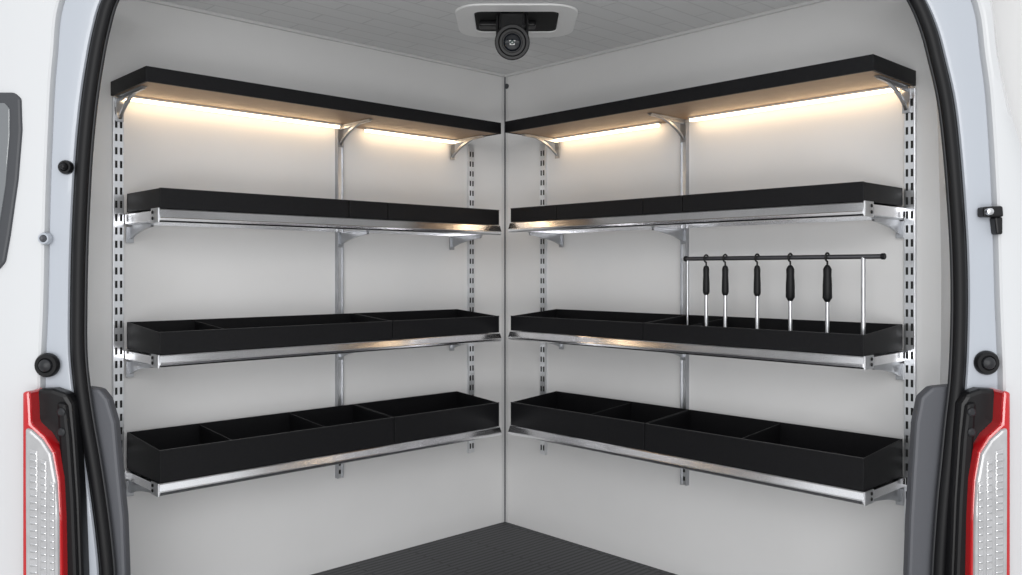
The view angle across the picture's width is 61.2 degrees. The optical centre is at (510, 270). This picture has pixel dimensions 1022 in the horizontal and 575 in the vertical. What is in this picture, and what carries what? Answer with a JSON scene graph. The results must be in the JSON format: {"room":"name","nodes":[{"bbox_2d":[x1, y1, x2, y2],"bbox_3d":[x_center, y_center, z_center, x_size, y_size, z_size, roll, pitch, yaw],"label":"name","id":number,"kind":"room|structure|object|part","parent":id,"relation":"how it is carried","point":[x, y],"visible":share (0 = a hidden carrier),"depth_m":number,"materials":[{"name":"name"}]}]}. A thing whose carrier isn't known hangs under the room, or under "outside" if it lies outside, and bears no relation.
{"room":"vehicle interior","nodes":[
{"label":"vehicle interior","id":0,"kind":"room"},
{"bbox_2d":[87,0,501,574],"bbox_3d":[-0.830,0.117,2.957,2.250,1.986,0.030,0,0,-44],"label":"wall","id":1,"kind":"structure","parent":0,"point":[311,521],"depth_m":3.00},
{"bbox_2d":[112,97,123,463],"bbox_3d":[-1.180,0.114,2.595,0.031,1.267,0.013,0,0,-43],"label":"upright","id":2,"kind":"object","parent":1,"relation":"attached to","point":[117,127],"visible":0.7,"depth_m":2.59,"materials":[{"name":"metal"}]},
{"bbox_2d":[111,66,500,159],"bbox_3d":[-0.617,-0.507,2.942,1.336,0.119,0.278,0,0,-44],"label":"shelf","id":3,"kind":"object","parent":1,"relation":"attached to","point":[147,81],"depth_m":2.79,"materials":[{"name":"brown wood"}]},
{"bbox_3d":[-1.109,-0.517,2.522,0.007,0.015,0.196,0,0,-44],"label":"bracket arm","id":4,"kind":"part","parent":3,"relation":"part of","materials":[{"name":"metal"}]},
{"bbox_2d":[124,98,339,127],"bbox_3d":[-0.886,-0.515,2.839,0.742,0.008,0.015,0,0,-44],"label":"diffuser","id":5,"kind":"object","parent":3,"relation":"attached to","point":[143,100],"depth_m":2.81,"materials":[{"name":"white plastic"}]},
{"bbox_3d":[-0.687,-0.518,3.028,1.297,0.014,0.020,0,0,-44],"label":"led light strip","id":6,"kind":"part","parent":3,"relation":"part of","materials":[{"name":"white plastic"}]},
{"bbox_3d":[-0.620,-0.533,2.945,1.321,0.014,0.269,0,0,-44],"label":"underside panel","id":7,"kind":"part","parent":3,"relation":"part of","materials":[{"name":"brown wood"}]},
{"bbox_3d":[-0.552,-0.517,3.050,0.007,0.015,0.196,0,0,-44],"label":"bracket arm","id":8,"kind":"part","parent":3,"relation":"part of","materials":[{"name":"metal"}]},
{"bbox_2d":[365,130,454,143],"bbox_3d":[-0.377,-0.515,3.322,0.433,0.008,0.015,0,0,-44],"label":"diffuser","id":9,"kind":"object","parent":3,"relation":"attached to","point":[393,133],"depth_m":3.31,"materials":[{"name":"white plastic"}]},
{"bbox_3d":[-0.172,-0.517,3.411,0.007,0.015,0.196,0,0,-44],"label":"bracket arm","id":10,"kind":"part","parent":3,"relation":"part of","materials":[{"name":"metal"}]},
{"bbox_2d":[124,208,501,249],"bbox_3d":[-0.604,-0.131,2.948,1.304,0.091,0.280,0,0,-44],"label":"metal shelf","id":11,"kind":"object","parent":1,"relation":"attached to","point":[459,233],"visible":1,"depth_m":2.78,"materials":[{"name":"metal"}]},
{"bbox_3d":[-1.092,-0.118,2.547,0.007,0.044,0.181,0,0,-44],"label":"bracket arm","id":12,"kind":"part","parent":11,"relation":"part of","materials":[{"name":"metal"}]},
{"bbox_2d":[127,188,348,217],"bbox_3d":[-0.844,-0.205,2.719,0.618,0.057,0.253,0,0,-44],"label":"tray","id":13,"kind":"object","parent":11,"relation":"on","point":[162,198],"visible":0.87,"depth_m":2.57,"materials":[{"name":"black plastic"}]},
{"bbox_3d":[-0.611,-0.156,2.961,1.297,0.029,0.252,0,0,-44],"label":"rail","id":14,"kind":"part","parent":11,"relation":"part of","materials":[{"name":"metal"}]},
{"bbox_3d":[-0.515,-0.156,2.860,1.297,0.038,0.028,0,0,-44],"label":"rail","id":15,"kind":"part","parent":11,"relation":"part of","materials":[{"name":"metal"}]},
{"bbox_3d":[-0.557,-0.118,3.056,0.007,0.044,0.181,0,0,-44],"label":"bracket arm","id":16,"kind":"part","parent":11,"relation":"part of","materials":[{"name":"metal"}]},
{"bbox_2d":[347,200,386,219],"bbox_3d":[-0.562,-0.205,2.986,0.152,0.057,0.253,0,0,-44],"label":"tray","id":17,"kind":"object","parent":11,"relation":"on","point":[357,209],"visible":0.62,"depth_m":2.89,"materials":[{"name":"black plastic"}]},
{"bbox_2d":[385,203,498,224],"bbox_3d":[-0.318,-0.205,3.218,0.514,0.057,0.253,0,0,-44],"label":"tray","id":18,"kind":"object","parent":11,"relation":"on","point":[395,211],"visible":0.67,"depth_m":3.11,"materials":[{"name":"black plastic"}]},
{"bbox_3d":[-0.178,-0.118,3.415,0.007,0.044,0.181,0,0,-44],"label":"bracket arm","id":19,"kind":"part","parent":11,"relation":"part of","materials":[{"name":"metal"}]},
{"bbox_2d":[335,128,343,478],"bbox_3d":[-0.620,0.114,3.123,0.025,1.267,0.018,0,0,-44],"label":"upright","id":20,"kind":"object","parent":1,"relation":"attached to","point":[339,151],"visible":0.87,"depth_m":3.12,"materials":[{"name":"metal"}]},
{"bbox_2d":[124,333,501,377],"bbox_3d":[-0.604,0.278,2.948,1.304,0.087,0.280,0,0,-44],"label":"metal shelf","id":21,"kind":"object","parent":20,"relation":"attached to","point":[137,360],"visible":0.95,"depth_m":2.69,"materials":[{"name":"metal"}]},
{"bbox_3d":[-1.092,0.287,2.547,0.007,0.044,0.181,0,0,-44],"label":"bracket arm","id":22,"kind":"part","parent":21,"relation":"part of","materials":[{"name":"metal"}]},
{"bbox_2d":[127,313,392,354],"bbox_3d":[-0.780,0.194,2.779,0.793,0.081,0.253,0,0,-44],"label":"tray","id":23,"kind":"object","parent":21,"relation":"on","point":[220,334],"visible":1,"depth_m":2.69,"materials":[{"name":"black plastic"}]},
{"bbox_3d":[-0.611,0.253,2.961,1.297,0.024,0.252,0,0,-44],"label":"rail","id":24,"kind":"part","parent":21,"relation":"part of","materials":[{"name":"metal"}]},
{"bbox_3d":[-0.515,0.253,2.860,1.297,0.033,0.028,0,0,-44],"label":"rail","id":25,"kind":"part","parent":21,"relation":"part of","materials":[{"name":"metal"}]},
{"bbox_2d":[353,309,498,338],"bbox_3d":[-0.311,0.194,3.225,0.494,0.081,0.253,0,0,-44],"label":"tray","id":26,"kind":"object","parent":21,"relation":"on","point":[448,322],"visible":0.89,"depth_m":3.20,"materials":[{"name":"black plastic"}]},
{"bbox_2d":[124,426,501,496],"bbox_3d":[-0.604,0.636,2.948,1.304,0.087,0.280,0,0,-44],"label":"metal shelf","id":27,"kind":"object","parent":20,"relation":"attached to","point":[136,481],"visible":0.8,"depth_m":2.69,"materials":[{"name":"metal"}]},
{"bbox_3d":[-0.611,0.611,2.961,1.297,0.024,0.252,0,0,-44],"label":"rail","id":28,"kind":"part","parent":27,"relation":"part of","materials":[{"name":"metal"}]},
{"bbox_3d":[-1.092,0.646,2.547,0.007,0.044,0.181,0,0,-44],"label":"bracket arm","id":29,"kind":"part","parent":27,"relation":"part of","materials":[{"name":"metal"}]},
{"bbox_2d":[127,404,393,482],"bbox_3d":[-0.778,0.539,2.781,0.799,0.109,0.253,0,0,-44],"label":"tray","id":30,"kind":"object","parent":27,"relation":"on","point":[167,454],"visible":1,"depth_m":2.71,"materials":[{"name":"black plastic"}]},
{"bbox_2d":[354,391,498,443],"bbox_3d":[-0.308,0.539,3.227,0.488,0.109,0.253,0,0,-44],"label":"tray","id":31,"kind":"object","parent":27,"relation":"on","point":[440,414],"visible":0.88,"depth_m":3.22,"materials":[{"name":"black plastic"}]},
{"bbox_2d":[467,144,473,452],"bbox_3d":[-0.166,0.114,3.558,0.031,1.267,0.013,0,0,-44],"label":"upright","id":32,"kind":"object","parent":1,"relation":"attached to","point":[470,148],"visible":0.68,"depth_m":3.55,"materials":[{"name":"metal"}]},
{"bbox_2d":[502,77,503,521],"bbox_3d":[-0.033,0.117,3.692,0.020,1.912,0.002,0,0,-43],"label":"strip","id":33,"kind":"object","parent":1,"relation":"attached to","point":[502,77],"visible":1,"depth_m":3.69,"materials":[{"name":"white metal"}]},
{"bbox_2d":[504,77,505,521],"bbox_3d":[-0.026,0.117,3.694,0.004,1.912,0.004,0,0,-44],"label":"corner sealant","id":34,"kind":"object","parent":1,"relation":"attached to","point":[504,77],"visible":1,"depth_m":3.69,"materials":[{"name":"grey plastic"}]},
{"bbox_2d":[161,0,809,73],"bbox_3d":[-0.105,-0.855,2.935,3.062,0.030,1.530,0,0,0],"label":"ceiling","id":35,"kind":"structure","parent":0,"point":[424,28],"depth_m":2.91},
{"bbox_2d":[141,0,504,76],"bbox_3d":[-0.814,-0.834,2.945,2.183,0.011,0.011,0,0,-44],"label":"ceiling trim","id":36,"kind":"structure","parent":35,"relation":"attached to","point":[160,2],"depth_m":3.04,"materials":[{"name":"white plastic"}]},
{"bbox_2d":[455,3,577,59],"bbox_3d":[0.018,-0.757,2.897,0.400,0.163,0.380,0,0,0],"label":"security camera","id":37,"kind":"object","parent":35,"relation":"attached to","point":[511,25],"visible":1,"depth_m":2.78,"materials":[{"name":"white plastic"}]},
{"bbox_3d":[-0.012,-0.826,2.897,0.190,0.020,0.050,0,0,0],"label":"bracket plate","id":38,"kind":"part","parent":37,"relation":"part of","materials":[{"name":"black plastic"}]},
{"bbox_3d":[0.018,-0.837,2.897,0.278,0.003,0.238,0,0,0],"label":"recess plate","id":39,"kind":"part","parent":37,"relation":"part of","materials":[{"name":"black plastic"}]},
{"bbox_3d":[0.018,-0.836,2.897,0.400,0.005,0.380,0,0,0],"label":"mount frame","id":40,"kind":"part","parent":37,"relation":"part of","materials":[{"name":"white plastic"}]},
{"bbox_2d":[505,0,827,76],"bbox_3d":[0.683,-0.834,2.945,0.011,0.011,2.072,0,0,-44],"label":"right ceiling edge","id":41,"kind":"structure","parent":35,"relation":"attached to","point":[810,2],"depth_m":3.05,"materials":[{"name":"white"}]},
{"bbox_2d":[311,522,676,574],"bbox_3d":[-0.105,1.088,2.935,3.062,0.030,1.530,0,0,0],"label":"floor","id":42,"kind":"structure","parent":0,"point":[504,548],"depth_m":3.20,"materials":[{"name":"rubber"}]},
{"bbox_2d":[0,0,1021,574],"bbox_3d":[-0.009,0.214,2.321,2.849,2.398,0.650,0,0,0],"label":"van","id":43,"kind":"object","parent":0,"point":[53,52],"visible":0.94,"depth_m":2.13,"materials":[{"name":"grey paint"}]},
{"bbox_2d":[0,103,9,219],"bbox_3d":[-1.317,-0.221,2.112,0.186,0.379,0.007,0,0,0],"label":"glass","id":44,"kind":"object","parent":43,"relation":"attached to","point":[4,109],"visible":1,"depth_m":2.11,"materials":[{"name":"grey"}]},
{"bbox_2d":[0,93,22,268],"bbox_3d":[-1.309,-0.220,2.120,0.222,0.435,0.016,0,0,0],"label":"gasket","id":45,"kind":"object","parent":43,"relation":"attached to","point":[13,101],"visible":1,"depth_m":2.11,"materials":[{"name":"grey rubber"}]},
{"bbox_3d":[-1.339,0.178,2.302,0.281,1.925,0.656,0,0,-39],"label":"panel","id":46,"kind":"part","parent":43,"relation":"part of","materials":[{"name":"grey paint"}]},
{"bbox_2d":[38,232,51,244],"bbox_3d":[-1.143,-0.080,2.111,0.030,0.030,0.025,0,0,0],"label":"plug","id":47,"kind":"object","parent":43,"relation":"attached to","point":[44,238],"visible":1,"depth_m":2.11,"materials":[{"name":"grey paint"}]},
{"bbox_2d":[34,353,59,376],"bbox_3d":[-1.138,0.231,2.111,0.060,0.060,0.025,0,0,0],"label":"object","id":48,"kind":"object","parent":43,"relation":"attached to","point":[46,364],"visible":1,"depth_m":2.11,"materials":[{"name":"black plastic"}]},
{"bbox_2d":[23,387,88,574],"bbox_3d":[-1.104,0.706,2.093,0.136,0.840,0.100,0,0,0],"label":"tail light","id":49,"kind":"object","parent":43,"relation":"attached to","point":[55,524],"visible":1,"depth_m":2.06,"materials":[{"name":"red plastic"},{"name":"clear plastic"},{"name":"black plastic"}]},
{"bbox_2d":[58,160,73,173],"bbox_3d":[-1.098,-0.256,2.123,0.035,0.035,0.025,0,0,0],"label":"grommet","id":50,"kind":"object","parent":43,"relation":"attached to","point":[65,166],"visible":1,"depth_m":2.12,"materials":[{"name":"black plastic"}]},
{"bbox_3d":[-1.027,0.722,2.177,0.136,0.862,0.038,0,0,0],"label":"pillar trim","id":51,"kind":"part","parent":43,"relation":"part of","materials":[{"name":"grey plastic"}]},
{"bbox_3d":[1.072,0.719,2.177,0.161,0.867,0.038,0,0,0],"label":"pillar trim","id":52,"kind":"part","parent":43,"relation":"part of","materials":[{"name":"grey plastic"}]},
{"bbox_2d":[945,387,1009,574],"bbox_3d":[1.131,0.706,2.093,0.136,0.840,0.100,0,0,0],"label":"tail light","id":53,"kind":"object","parent":43,"relation":"attached to","point":[978,522],"visible":1,"depth_m":2.06,"materials":[{"name":"red plastic"},{"name":"clear plastic"},{"name":"black plastic"}]},
{"bbox_2d":[974,350,999,374],"bbox_3d":[1.172,0.226,2.122,0.060,0.060,0.025,0,0,0],"label":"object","id":54,"kind":"object","parent":43,"relation":"attached to","point":[985,362],"visible":1,"depth_m":2.12,"materials":[{"name":"black plastic"}]},
{"bbox_2d":[978,206,1002,234],"bbox_3d":[1.175,-0.124,2.111,0.050,0.069,0.047,0,0,0],"label":"latch","id":55,"kind":"object","parent":43,"relation":"attached to","point":[995,213],"depth_m":2.11,"materials":[{"name":"black plastic"}]},
{"bbox_3d":[1.175,-0.145,2.118,0.049,0.027,0.033,0,0,0],"label":"plate","id":56,"kind":"part","parent":55,"relation":"part of","materials":[{"name":"black plastic"}]},
{"bbox_3d":[1.241,0.178,2.382,0.350,1.925,0.527,0,0,0],"label":"panel","id":57,"kind":"part","parent":43,"relation":"part of","materials":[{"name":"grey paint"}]},
{"bbox_2d":[508,0,1021,574],"bbox_3d":[0.711,0.117,2.945,0.030,1.986,2.109,0,0,-44],"label":"wall","id":58,"kind":"structure","parent":0,"point":[639,511],"depth_m":2.89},
{"bbox_2d":[506,77,507,521],"bbox_3d":[-0.019,0.117,3.692,0.002,1.912,0.020,0,0,-44],"label":"strip","id":59,"kind":"object","parent":58,"relation":"attached to","point":[506,77],"visible":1,"depth_m":3.69,"materials":[{"name":"white metal"}]},
{"bbox_2d":[540,143,546,454],"bbox_3d":[0.133,0.114,3.524,0.013,1.267,0.031,0,0,-44],"label":"upright","id":60,"kind":"object","parent":58,"relation":"attached to","point":[543,148],"visible":0.66,"depth_m":3.52,"materials":[{"name":"metal"}]},
{"bbox_2d":[680,122,688,485],"bbox_3d":[0.607,0.114,3.020,0.018,1.267,0.025,0,0,-44],"label":"upright","id":61,"kind":"object","parent":58,"relation":"attached to","point":[684,146],"visible":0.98,"depth_m":3.02,"materials":[{"name":"metal"}]},
{"bbox_2d":[508,201,904,246],"bbox_3d":[0.562,-0.140,2.867,0.280,0.091,1.373,0,0,-44],"label":"metal shelf","id":62,"kind":"object","parent":58,"relation":"attached to","point":[890,217],"visible":1,"depth_m":2.67,"materials":[{"name":"metal"}]},
{"bbox_2d":[511,205,558,221],"bbox_3d":[0.171,-0.212,3.277,0.253,0.052,0.237,0,0,-44],"label":"tray","id":63,"kind":"object","parent":62,"relation":"on","point":[549,212],"visible":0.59,"depth_m":3.18,"materials":[{"name":"black plastic"}]},
{"bbox_3d":[0.137,-0.128,3.380,0.181,0.044,0.007,0,0,-44],"label":"bracket arm","id":64,"kind":"part","parent":62,"relation":"part of","materials":[{"name":"metal"}]},
{"bbox_2d":[557,198,645,219],"bbox_3d":[0.388,-0.212,3.049,0.253,0.052,0.385,0,0,-44],"label":"tray","id":65,"kind":"object","parent":62,"relation":"on","point":[627,207],"visible":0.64,"depth_m":2.95,"materials":[{"name":"black plastic"}]},
{"bbox_2d":[643,195,682,213],"bbox_3d":[0.575,-0.212,2.852,0.253,0.052,0.152,0,0,-44],"label":"tray","id":66,"kind":"object","parent":62,"relation":"on","point":[666,204],"visible":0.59,"depth_m":2.76,"materials":[{"name":"black plastic"}]},
{"bbox_3d":[0.540,-0.128,2.956,0.181,0.044,0.007,0,0,-44],"label":"bracket arm","id":67,"kind":"part","parent":62,"relation":"part of","materials":[{"name":"metal"}]},
{"bbox_3d":[0.468,-0.165,2.784,0.028,0.038,1.365,0,0,-44],"label":"rail","id":68,"kind":"part","parent":62,"relation":"part of","materials":[{"name":"metal"}]},
{"bbox_3d":[0.569,-0.165,2.880,0.252,0.029,1.365,0,0,-44],"label":"rail","id":69,"kind":"part","parent":62,"relation":"part of","materials":[{"name":"metal"}]},
{"bbox_2d":[683,181,902,211],"bbox_3d":[0.828,-0.212,2.585,0.253,0.052,0.575,0,0,-44],"label":"tray","id":70,"kind":"object","parent":62,"relation":"on","point":[861,191],"visible":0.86,"depth_m":2.44,"materials":[{"name":"black plastic"}]},
{"bbox_3d":[1.052,-0.128,2.417,0.181,0.044,0.007,0,0,-44],"label":"bracket arm","id":71,"kind":"part","parent":62,"relation":"part of","materials":[{"name":"metal"}]},
{"bbox_2d":[508,425,904,505],"bbox_3d":[0.562,0.627,2.867,0.280,0.087,1.373,0,0,-44],"label":"metal shelf","id":72,"kind":"object","parent":58,"relation":"attached to","point":[890,490],"visible":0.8,"depth_m":2.57,"materials":[{"name":"metal"}]},
{"bbox_2d":[511,391,688,449],"bbox_3d":[0.307,0.532,3.134,0.253,0.105,0.633,0,0,-44],"label":"tray","id":73,"kind":"object","parent":72,"relation":"on","point":[606,420],"visible":0.88,"depth_m":3.12,"materials":[{"name":"black plastic"}]},
{"bbox_2d":[645,410,902,490],"bbox_3d":[0.776,0.532,2.639,0.253,0.105,0.723,0,0,-44],"label":"tray","id":74,"kind":"object","parent":72,"relation":"on","point":[851,460],"visible":1,"depth_m":2.58,"materials":[{"name":"black plastic"}]},
{"bbox_3d":[1.052,0.637,2.417,0.181,0.044,0.007,0,0,-44],"label":"bracket arm","id":75,"kind":"part","parent":72,"relation":"part of","materials":[{"name":"metal"}]},
{"bbox_3d":[0.569,0.602,2.880,0.252,0.024,1.365,0,0,-44],"label":"rail","id":76,"kind":"part","parent":72,"relation":"part of","materials":[{"name":"metal"}]},
{"bbox_2d":[508,331,904,379],"bbox_3d":[0.562,0.268,2.867,0.280,0.087,1.373,0,0,-44],"label":"metal shelf","id":77,"kind":"object","parent":58,"relation":"attached to","point":[891,362],"visible":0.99,"depth_m":2.57,"materials":[{"name":"metal"}]},
{"bbox_2d":[511,309,683,339],"bbox_3d":[0.305,0.189,3.136,0.253,0.074,0.625,0,0,-44],"label":"tray","id":78,"kind":"object","parent":77,"relation":"on","point":[625,325],"visible":0.84,"depth_m":3.12,"materials":[{"name":"black plastic"}]},
{"bbox_3d":[0.468,0.243,2.784,0.028,0.033,1.365,0,0,-44],"label":"rail","id":79,"kind":"part","parent":77,"relation":"part of","materials":[{"name":"metal"}]},
{"bbox_3d":[0.569,0.243,2.880,0.252,0.024,1.365,0,0,-44],"label":"rail","id":80,"kind":"part","parent":77,"relation":"part of","materials":[{"name":"metal"}]},
{"bbox_2d":[643,315,902,355],"bbox_3d":[0.774,0.189,2.642,0.253,0.074,0.731,0,0,-44],"label":"tray","id":81,"kind":"object","parent":77,"relation":"on","point":[845,338],"visible":0.97,"depth_m":2.56,"materials":[{"name":"black plastic"}]},
{"bbox_2d":[682,253,886,334],"bbox_3d":[0.757,0.086,2.652,0.140,0.270,0.786,0,0,-33],"label":"hanging rail","id":82,"kind":"object","parent":81,"relation":"attached to","point":[863,257],"visible":0.89,"depth_m":2.47,"materials":[{"name":"grey metal"}]},
{"bbox_3d":[0.577,0.090,2.823,0.006,0.261,0.006,0,0,0],"label":"leg","id":83,"kind":"part","parent":82,"relation":"part of","materials":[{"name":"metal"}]},
{"bbox_2d":[703,254,709,325],"bbox_3d":[0.626,0.081,2.771,0.023,0.270,0.022,0,0,0],"label":"screwdriver","id":84,"kind":"object","parent":82,"relation":"hanging from","point":[706,283],"visible":0.94,"depth_m":2.77,"materials":[{"name":"black"}]},
{"bbox_3d":[0.626,0.030,2.771,0.022,0.094,0.022,0,0,0],"label":"handle","id":85,"kind":"part","parent":84,"relation":"part of","materials":[{"name":"black rubber"}]},
{"bbox_2d":[722,254,728,326],"bbox_3d":[0.674,0.081,2.720,0.023,0.270,0.022,0,0,0],"label":"screwdriver","id":86,"kind":"object","parent":82,"relation":"hanging from","point":[725,281],"visible":0.91,"depth_m":2.71,"materials":[{"name":"black"}]},
{"bbox_3d":[0.674,0.030,2.720,0.022,0.094,0.022,0,0,0],"label":"handle","id":87,"kind":"part","parent":86,"relation":"part of","materials":[{"name":"black rubber"}]},
{"bbox_2d":[754,253,760,328],"bbox_3d":[0.752,0.081,2.639,0.023,0.270,0.022,0,0,0],"label":"screwdriver","id":88,"kind":"object","parent":82,"relation":"hanging from","point":[757,279],"visible":0.91,"depth_m":2.63,"materials":[{"name":"black"}]},
{"bbox_3d":[0.752,0.030,2.639,0.022,0.094,0.022,0,0,0],"label":"handle","id":89,"kind":"part","parent":88,"relation":"part of","materials":[{"name":"black rubber"}]},
{"bbox_2d":[786,253,794,330],"bbox_3d":[0.827,0.081,2.559,0.026,0.270,0.026,0,0,0],"label":"screwdriver","id":90,"kind":"object","parent":82,"relation":"hanging from","point":[790,281],"visible":0.97,"depth_m":2.55,"materials":[{"name":"black"}]},
{"bbox_3d":[0.827,0.036,2.559,0.026,0.106,0.026,0,0,0],"label":"handle","id":91,"kind":"part","parent":90,"relation":"part of","materials":[{"name":"black rubber"}]},
{"bbox_2d":[822,252,831,332],"bbox_3d":[0.906,0.081,2.476,0.026,0.270,0.026,0,0,0],"label":"screwdriver","id":92,"kind":"object","parent":82,"relation":"hanging from","point":[827,271],"visible":0.87,"depth_m":2.47,"materials":[{"name":"black"}]},
{"bbox_3d":[0.906,0.036,2.476,0.026,0.106,0.026,0,0,0],"label":"handle","id":93,"kind":"part","parent":92,"relation":"part of","materials":[{"name":"black rubber"}]},
{"bbox_3d":[0.979,0.090,2.400,0.013,0.261,0.013,0,0,0],"label":"leg","id":94,"kind":"part","parent":82,"relation":"part of","materials":[{"name":"metal"}]},
{"bbox_3d":[1.052,0.278,2.417,0.181,0.044,0.007,0,0,-44],"label":"bracket arm","id":95,"kind":"part","parent":77,"relation":"part of","materials":[{"name":"metal"}]},
{"bbox_2d":[505,54,915,158],"bbox_3d":[0.564,-0.510,2.872,0.278,0.119,1.413,0,0,-44],"label":"shelf","id":96,"kind":"object","parent":58,"relation":"attached to","point":[872,71],"depth_m":2.68,"materials":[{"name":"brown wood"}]},
{"bbox_3d":[0.117,-0.520,3.391,0.196,0.015,0.007,0,0,-44],"label":"bracket arm","id":97,"kind":"part","parent":96,"relation":"part of","materials":[{"name":"metal"}]},
{"bbox_2d":[554,124,659,141],"bbox_3d":[0.346,-0.518,3.261,0.015,0.008,0.520,0,0,-44],"label":"diffuser","id":98,"kind":"object","parent":96,"relation":"attached to","point":[643,126],"depth_m":3.24,"materials":[{"name":"white plastic"}]},
{"bbox_3d":[0.534,-0.520,2.951,0.196,0.015,0.007,0,0,-44],"label":"bracket arm","id":99,"kind":"part","parent":96,"relation":"part of","materials":[{"name":"metal"}]},
{"bbox_3d":[0.567,-0.536,2.875,0.269,0.014,1.399,0,0,-44],"label":"underside panel","id":100,"kind":"part","parent":96,"relation":"part of","materials":[{"name":"brown wood"}]},
{"bbox_3d":[0.636,-0.521,2.956,0.020,0.014,1.369,0,0,-44],"label":"led light strip","id":101,"kind":"part","parent":96,"relation":"part of","materials":[{"name":"white plastic"}]},
{"bbox_2d":[690,88,899,121],"bbox_3d":[0.862,-0.518,2.718,0.015,0.008,0.706,0,0,-44],"label":"diffuser","id":102,"kind":"object","parent":96,"relation":"attached to","point":[877,90],"depth_m":2.69,"materials":[{"name":"white plastic"}]},
{"bbox_3d":[1.059,-0.520,2.398,0.196,0.015,0.007,0,0,-44],"label":"bracket arm","id":103,"kind":"part","parent":96,"relation":"part of","materials":[{"name":"metal"}]},
{"bbox_2d":[904,88,916,531],"bbox_3d":[1.139,0.114,2.464,0.013,1.267,0.031,0,0,-43],"label":"upright","id":104,"kind":"object","parent":58,"relation":"attached to","point":[910,119],"visible":0.77,"depth_m":2.46,"materials":[{"name":"metal"}]}
]}

